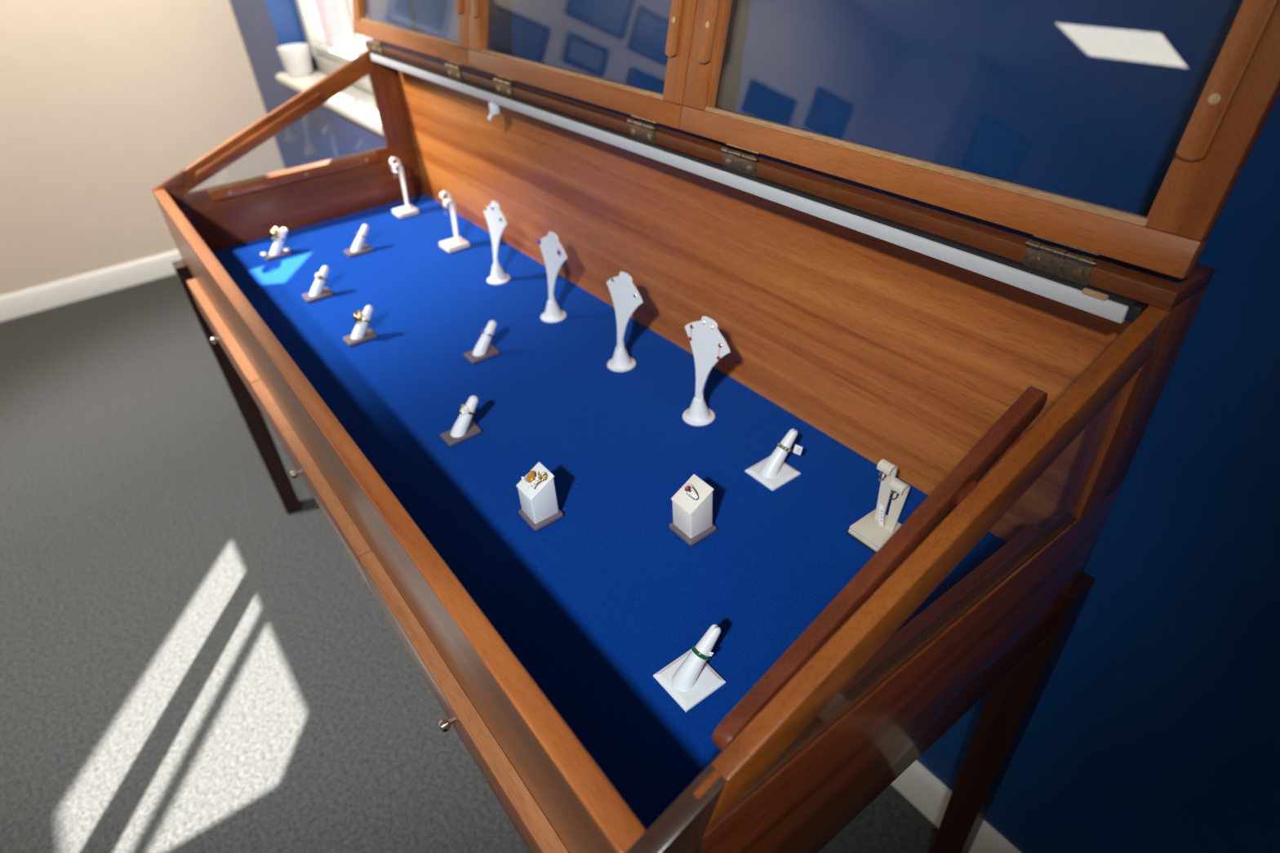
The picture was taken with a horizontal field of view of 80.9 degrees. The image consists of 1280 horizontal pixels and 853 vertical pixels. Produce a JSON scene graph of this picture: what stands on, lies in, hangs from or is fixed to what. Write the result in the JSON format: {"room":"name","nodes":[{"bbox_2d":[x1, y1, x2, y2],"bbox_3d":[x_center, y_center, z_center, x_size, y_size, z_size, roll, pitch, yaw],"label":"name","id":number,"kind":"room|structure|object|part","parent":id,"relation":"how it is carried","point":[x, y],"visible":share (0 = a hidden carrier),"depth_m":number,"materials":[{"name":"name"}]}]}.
{"room":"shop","nodes":[
{"label":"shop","id":0,"kind":"room"},
{"bbox_2d":[0,0,284,296],"bbox_3d":[-4.986,-0.167,0.983,8.474,2.414,0.878,-26,42,-27],"label":"wall","id":1,"kind":"structure","parent":0,"point":[103,102],"depth_m":3.14,"materials":[{"name":"beige paint"}]},
{"bbox_2d":[0,249,182,321],"bbox_3d":[-3.608,-0.056,2.659,4.824,0.100,0.016,-26,42,-27],"label":"baseboard","id":2,"kind":"structure","parent":1,"relation":"attached to","point":[46,296],"depth_m":3.32,"materials":[{"name":"white paint"}]},
{"bbox_2d":[0,273,938,852],"bbox_3d":[-2.940,2.180,-0.250,8.774,0.100,7.078,-26,42,-27],"label":"floor","id":3,"kind":"structure","parent":0,"point":[190,662],"depth_m":1.75,"materials":[{"name":"grey carpet"}]},
{"bbox_2d":[151,0,1279,852],"bbox_3d":[-0.284,-0.188,1.248,0.705,1.643,1.821,-26,42,-27],"label":"display cabinet","id":4,"kind":"object","parent":3,"relation":"on","point":[1012,349],"visible":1,"depth_m":0.88,"materials":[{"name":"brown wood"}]},
{"bbox_3d":[-0.814,-0.166,1.437,0.016,0.014,0.014,-26,42,-27],"label":"knob","id":5,"kind":"part","parent":4,"relation":"part of","materials":[{"name":"silver metal"}]},
{"bbox_3d":[-0.680,-0.226,1.518,0.318,0.069,0.529,-26,42,-27],"label":"drawer","id":6,"kind":"part","parent":4,"relation":"part of","materials":[{"name":"brown wood"}]},
{"bbox_3d":[-1.002,-0.068,1.904,0.046,0.746,0.046,-26,42,-27],"label":"leg","id":7,"kind":"part","parent":4,"relation":"part of","materials":[{"name":"brown wood"}]},
{"bbox_2d":[262,227,292,261],"bbox_3d":[-0.803,-0.404,1.653,0.064,0.056,0.034,-26,42,-27],"label":"stand","id":8,"kind":"object","parent":4,"relation":"on","point":[276,251],"visible":1,"depth_m":1.65,"materials":[{"name":"white plastic"}]},
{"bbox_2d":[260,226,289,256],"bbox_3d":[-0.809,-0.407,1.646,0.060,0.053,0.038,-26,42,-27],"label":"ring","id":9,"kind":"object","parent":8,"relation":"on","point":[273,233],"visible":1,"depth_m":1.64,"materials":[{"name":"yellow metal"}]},
{"bbox_3d":[-0.808,-0.685,1.677,0.479,0.215,0.016,-26,42,-27],"label":"sloping rail","id":10,"kind":"part","parent":4,"relation":"part of","materials":[{"name":"brown wood"}]},
{"bbox_3d":[-0.501,0.069,1.093,0.016,0.014,0.014,-26,42,-27],"label":"knob","id":11,"kind":"part","parent":4,"relation":"part of","materials":[{"name":"silver metal"}]},
{"bbox_3d":[-0.770,-0.527,1.819,0.550,0.211,0.016,-26,42,-27],"label":"panel","id":12,"kind":"part","parent":4,"relation":"part of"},
{"bbox_3d":[-0.367,0.009,1.173,0.318,0.069,0.508,-26,42,-27],"label":"drawer","id":13,"kind":"part","parent":4,"relation":"part of","materials":[{"name":"brown wood"}]},
{"bbox_2d":[302,265,333,302],"bbox_3d":[-0.636,-0.283,1.474,0.062,0.056,0.038,-26,42,-27],"label":"stand","id":14,"kind":"object","parent":4,"relation":"on","point":[317,291],"visible":1,"depth_m":1.47,"materials":[{"name":"white plastic"}]},
{"bbox_2d":[314,271,327,279],"bbox_3d":[-0.627,-0.294,1.474,0.021,0.019,0.023,-26,42,-27],"label":"ring","id":15,"kind":"object","parent":14,"relation":"on","point":[317,275],"visible":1,"depth_m":1.47,"materials":[{"name":"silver metal"}]},
{"bbox_2d":[343,224,373,257],"bbox_3d":[-0.620,-0.410,1.645,0.063,0.056,0.038,-26,42,-27],"label":"stand","id":16,"kind":"object","parent":4,"relation":"on","point":[358,247],"visible":1,"depth_m":1.64,"materials":[{"name":"white plastic"}]},
{"bbox_2d":[355,231,367,238],"bbox_3d":[-0.610,-0.421,1.646,0.020,0.017,0.019,13,40,21],"label":"ring","id":17,"kind":"object","parent":16,"relation":"on","point":[357,233],"visible":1,"depth_m":1.64,"materials":[{"name":"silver metal"}]},
{"bbox_2d":[342,305,377,346],"bbox_3d":[-0.496,-0.181,1.325,0.062,0.056,0.034,-26,42,-27],"label":"stand","id":18,"kind":"object","parent":4,"relation":"on","point":[361,333],"visible":1,"depth_m":1.32,"materials":[{"name":"white plastic"}]},
{"bbox_2d":[352,310,370,323],"bbox_3d":[-0.492,-0.193,1.323,0.027,0.025,0.026,-26,42,-27],"label":"ring","id":19,"kind":"object","parent":18,"relation":"on","point":[357,316],"visible":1,"depth_m":1.31,"materials":[{"name":"yellow metal"}]},
{"bbox_3d":[-0.508,-0.054,1.081,0.022,0.156,1.699,-26,42,-27],"label":"rail","id":20,"kind":"part","parent":4,"relation":"part of","materials":[{"name":"brown wood"}]},
{"bbox_2d":[389,156,420,219],"bbox_3d":[-0.576,-0.573,1.797,0.052,0.133,0.052,-26,42,-27],"label":"stand","id":21,"kind":"object","parent":4,"relation":"on","point":[407,211],"visible":1,"depth_m":1.81,"materials":[{"name":"white plastic"}]},
{"bbox_3d":[-0.486,-0.807,1.568,0.023,0.032,0.597,-26,42,-27],"label":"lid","id":22,"kind":"part","parent":4,"relation":"part of","materials":[{"name":"brown wood"}]},
{"bbox_3d":[-0.194,0.299,0.755,0.016,0.014,0.014,-26,42,-27],"label":"knob","id":23,"kind":"part","parent":4,"relation":"part of","materials":[{"name":"silver metal"}]},
{"bbox_2d":[439,190,471,253],"bbox_3d":[-0.411,-0.443,1.617,0.053,0.121,0.053,-26,42,-27],"label":"stand","id":24,"kind":"object","parent":4,"relation":"on","point":[455,244],"visible":1,"depth_m":1.63,"materials":[{"name":"white plastic"}]},
{"bbox_2d":[443,205,448,214],"bbox_3d":[-0.411,-0.459,1.592,0.015,0.019,0.003,19,42,27],"label":"earring","id":25,"kind":"object","parent":24,"relation":"hanging from","point":[444,206],"visible":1,"depth_m":1.59,"materials":[{"name":"silver metal"}]},
{"bbox_2d":[440,395,481,446],"bbox_3d":[-0.257,-0.011,1.075,0.062,0.056,0.030,-26,42,-27],"label":"stand","id":26,"kind":"object","parent":4,"relation":"on","point":[464,428],"visible":0.98,"depth_m":1.07,"materials":[{"name":"white plastic"}]},
{"bbox_2d":[458,404,475,415],"bbox_3d":[-0.248,-0.024,1.074,0.022,0.020,0.021,-26,42,-27],"label":"ring","id":27,"kind":"object","parent":26,"relation":"on","point":[463,409],"visible":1,"depth_m":1.07,"materials":[{"name":"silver metal"}]},
{"bbox_3d":[-0.061,0.239,0.836,0.318,0.069,0.509,-26,42,-27],"label":"drawer","id":28,"kind":"part","parent":4,"relation":"part of","materials":[{"name":"brown wood"}]},
{"bbox_2d":[463,320,499,364],"bbox_3d":[-0.265,-0.145,1.256,0.062,0.056,0.034,-26,42,-27],"label":"stand","id":29,"kind":"object","parent":4,"relation":"on","point":[483,349],"visible":1,"depth_m":1.25,"materials":[{"name":"white plastic"}]},
{"bbox_2d":[480,328,493,337],"bbox_3d":[-0.255,-0.156,1.256,0.020,0.018,0.021,-26,42,-27],"label":"ring","id":30,"kind":"object","parent":29,"relation":"on","point":[482,330],"visible":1,"depth_m":1.25,"materials":[{"name":"silver metal"}]},
{"bbox_2d":[483,200,510,284],"bbox_3d":[-0.288,-0.357,1.461,0.047,0.155,0.094,-26,42,-27],"label":"stand","id":31,"kind":"object","parent":4,"relation":"on","point":[497,277],"visible":1,"depth_m":1.46,"materials":[{"name":"white plastic"}]},
{"bbox_2d":[515,462,563,531],"bbox_3d":[-0.126,0.085,0.923,0.043,0.068,0.043,-26,42,-27],"label":"stand","id":32,"kind":"object","parent":4,"relation":"on","point":[540,508],"visible":1,"depth_m":0.91,"materials":[{"name":"white plastic"}]},
{"bbox_2d":[521,471,547,489],"bbox_3d":[-0.128,0.062,0.906,0.024,0.016,0.032,-26,42,-27],"label":"ring","id":33,"kind":"object","parent":32,"relation":"on","point":[531,478],"visible":1,"depth_m":0.90,"materials":[{"name":"metal"}]},
{"bbox_2d":[538,231,567,323],"bbox_3d":[-0.162,-0.262,1.322,0.047,0.155,0.094,-26,42,-27],"label":"stand","id":34,"kind":"object","parent":4,"relation":"on","point":[549,245],"visible":1,"depth_m":1.32,"materials":[{"name":"white plastic"}]},
{"bbox_2d":[536,237,540,244],"bbox_3d":[-0.178,-0.329,1.327,0.010,0.012,0.011,8,38,16],"label":"earring","id":35,"kind":"object","parent":34,"relation":"on","point":[538,240],"visible":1,"depth_m":1.32,"materials":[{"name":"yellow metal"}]},
{"bbox_3d":[-0.124,-0.536,1.169,0.023,0.032,0.606,-26,42,-27],"label":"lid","id":36,"kind":"part","parent":4,"relation":"part of","materials":[{"name":"brown wood"}]},
{"bbox_2d":[606,271,643,372],"bbox_3d":[-0.034,-0.163,1.177,0.047,0.155,0.094,-26,42,-27],"label":"stand","id":37,"kind":"object","parent":4,"relation":"on","point":[622,290],"visible":1,"depth_m":1.18,"materials":[{"name":"white plastic"}]},
{"bbox_2d":[653,624,725,712],"bbox_3d":[0.053,0.226,0.729,0.064,0.055,0.051,-26,42,-27],"label":"stand","id":38,"kind":"object","parent":4,"relation":"on","point":[689,679],"visible":1,"depth_m":0.73,"materials":[{"name":"white plastic"}]},
{"bbox_2d":[691,644,713,660],"bbox_3d":[0.060,0.220,0.731,0.016,0.016,0.022,-26,42,-27],"label":"ring","id":39,"kind":"object","parent":38,"relation":"on","point":[695,651],"visible":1,"depth_m":0.72,"materials":[{"name":"green ceramic"}]},
{"bbox_2d":[668,474,716,546],"bbox_3d":[0.062,0.098,0.889,0.043,0.068,0.043,-26,42,-27],"label":"stand","id":40,"kind":"object","parent":4,"relation":"on","point":[692,519],"visible":1,"depth_m":0.88,"materials":[{"name":"white plastic"}]},
{"bbox_2d":[683,483,699,500],"bbox_3d":[0.059,0.076,0.871,0.012,0.012,0.024,-26,42,-27],"label":"ring","id":41,"kind":"object","parent":40,"relation":"on","point":[689,490],"visible":1,"depth_m":0.87,"materials":[{"name":"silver metal"}]},
{"bbox_2d":[682,315,730,426],"bbox_3d":[0.082,-0.076,1.050,0.047,0.155,0.094,-26,42,-27],"label":"stand","id":42,"kind":"object","parent":4,"relation":"on","point":[704,343],"visible":1,"depth_m":1.05,"materials":[{"name":"white plastic"}]},
{"bbox_2d":[688,324,693,341],"bbox_3d":[0.074,-0.133,1.051,0.013,0.025,0.007,-26,42,-27],"label":"earring","id":43,"kind":"object","parent":42,"relation":"on","point":[691,325],"visible":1,"depth_m":1.05,"materials":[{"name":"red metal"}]},
{"bbox_2d":[716,342,721,359],"bbox_3d":[0.110,-0.102,1.013,0.013,0.025,0.007,-26,42,-27],"label":"earring","id":44,"kind":"object","parent":42,"relation":"on","point":[719,344],"visible":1,"depth_m":1.01,"materials":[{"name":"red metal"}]},
{"bbox_2d":[370,50,1148,323],"bbox_3d":[-0.106,-0.454,1.164,0.026,0.050,1.682,-26,42,-27],"label":"strip light","id":45,"kind":"object","parent":4,"relation":"attached to","point":[1117,301],"depth_m":0.80,"materials":[{"name":"white plastic"}]},
{"bbox_2d":[744,428,800,491],"bbox_3d":[0.178,0.037,0.973,0.064,0.055,0.051,-26,42,-27],"label":"stand","id":46,"kind":"object","parent":4,"relation":"on","point":[771,472],"visible":1,"depth_m":0.97,"materials":[{"name":"white plastic"}]},
{"bbox_2d":[777,442,803,455],"bbox_3d":[0.192,0.029,0.971,0.034,0.016,0.016,28,47,36],"label":"ring","id":47,"kind":"object","parent":46,"relation":"on","point":[797,450],"visible":1,"depth_m":0.97,"materials":[{"name":"silver metal"}]},
{"bbox_3d":[-0.050,-0.360,1.289,0.016,0.354,1.699,-26,42,-27],"label":"panel","id":48,"kind":"part","parent":4,"relation":"part of","materials":[{"name":"brown wood"}]},
{"bbox_3d":[-0.084,-0.501,1.171,0.068,0.016,1.743,-26,42,-27],"label":"hinge rail","id":49,"kind":"part","parent":4,"relation":"part of","materials":[{"name":"brown wood"}]},
{"bbox_2d":[846,458,910,553],"bbox_3d":[0.279,0.089,0.857,0.052,0.099,0.052,-26,42,-27],"label":"stand","id":50,"kind":"object","parent":4,"relation":"on","point":[873,531],"visible":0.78,"depth_m":0.87,"materials":[{"name":"white plastic"}]},
{"bbox_2d":[877,471,886,480],"bbox_3d":[0.272,0.056,0.844,0.011,0.014,0.003,-14,38,-13],"label":"earring","id":51,"kind":"object","parent":50,"relation":"hanging from","point":[881,472],"visible":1,"depth_m":0.84,"materials":[{"name":"silver metal"}]},
{"bbox_2d":[889,490,898,500],"bbox_3d":[0.284,0.076,0.836,0.011,0.014,0.003,-14,38,-13],"label":"earring","id":52,"kind":"object","parent":50,"relation":"hanging from","point":[893,491],"visible":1,"depth_m":0.84,"materials":[{"name":"silver metal"}]},
{"bbox_3d":[0.259,0.246,0.685,0.550,0.211,0.016,-26,42,-27],"label":"panel","id":53,"kind":"part","parent":4,"relation":"part of","materials":[{"name":"brown wood"}]},
{"bbox_3d":[0.222,0.088,0.544,0.479,0.215,0.016,-26,42,-27],"label":"sloping rail","id":54,"kind":"part","parent":4,"relation":"part of","materials":[{"name":"brown wood"}]},
{"bbox_3d":[0.240,-0.262,0.769,0.023,0.032,0.604,-26,42,-27],"label":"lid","id":55,"kind":"part","parent":4,"relation":"part of","materials":[{"name":"brown wood"}]},
{"bbox_3d":[0.489,0.465,1.053,0.046,0.746,0.046,-26,42,-27],"label":"leg","id":56,"kind":"part","parent":4,"relation":"part of","materials":[{"name":"brown wood"}]},
{"bbox_2d":[229,0,1279,852],"bbox_3d":[0.373,-0.484,0.943,0.291,2.414,7.078,-26,42,-27],"label":"wall","id":57,"kind":"structure","parent":0,"point":[1154,727],"depth_m":0.83,"materials":[{"name":"blue paint"}]},
{"bbox_2d":[275,68,383,137],"bbox_3d":[-1.010,-1.114,2.554,0.138,0.036,1.135,-26,42,-27],"label":"windowsill","id":58,"kind":"structure","parent":57,"relation":"attached to","point":[354,104],"depth_m":2.46,"materials":[{"name":"beige paint"}]},
{"bbox_2d":[276,43,313,77],"bbox_3d":[-1.287,-1.373,2.814,0.112,0.098,0.112,-26,42,-27],"label":"pot","id":59,"kind":"object","parent":58,"relation":"on","point":[295,58],"visible":1,"depth_m":2.79,"materials":[{"name":"white ceramic"}]},
{"bbox_2d":[294,0,373,93],"bbox_3d":[-0.960,-1.556,2.310,0.060,0.959,1.050,-26,42,-27],"label":"window","id":60,"kind":"structure","parent":57,"relation":"in","point":[326,59],"depth_m":2.78,"materials":[{"name":"beige paint"}]},
{"bbox_3d":[-0.938,-1.227,2.554,0.044,0.038,0.940,-26,42,-27],"label":"sash rail","id":61,"kind":"part","parent":60,"relation":"part of","materials":[{"name":"beige paint"}]},
{"bbox_2d":[315,0,358,55],"bbox_3d":[-0.866,-1.587,2.374,0.173,0.995,1.050,-26,42,-27],"label":"window pane","id":62,"kind":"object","parent":57,"relation":"attached to","point":[334,17],"depth_m":2.90,"materials":[{"name":"glass"}]},
{"bbox_2d":[890,760,1021,852],"bbox_3d":[0.310,0.504,1.560,0.016,0.100,6.678,-26,42,-27],"label":"baseboard","id":63,"kind":"structure","parent":57,"relation":"attached to","point":[917,784],"depth_m":1.32,"materials":[{"name":"white paint"}]}
]}

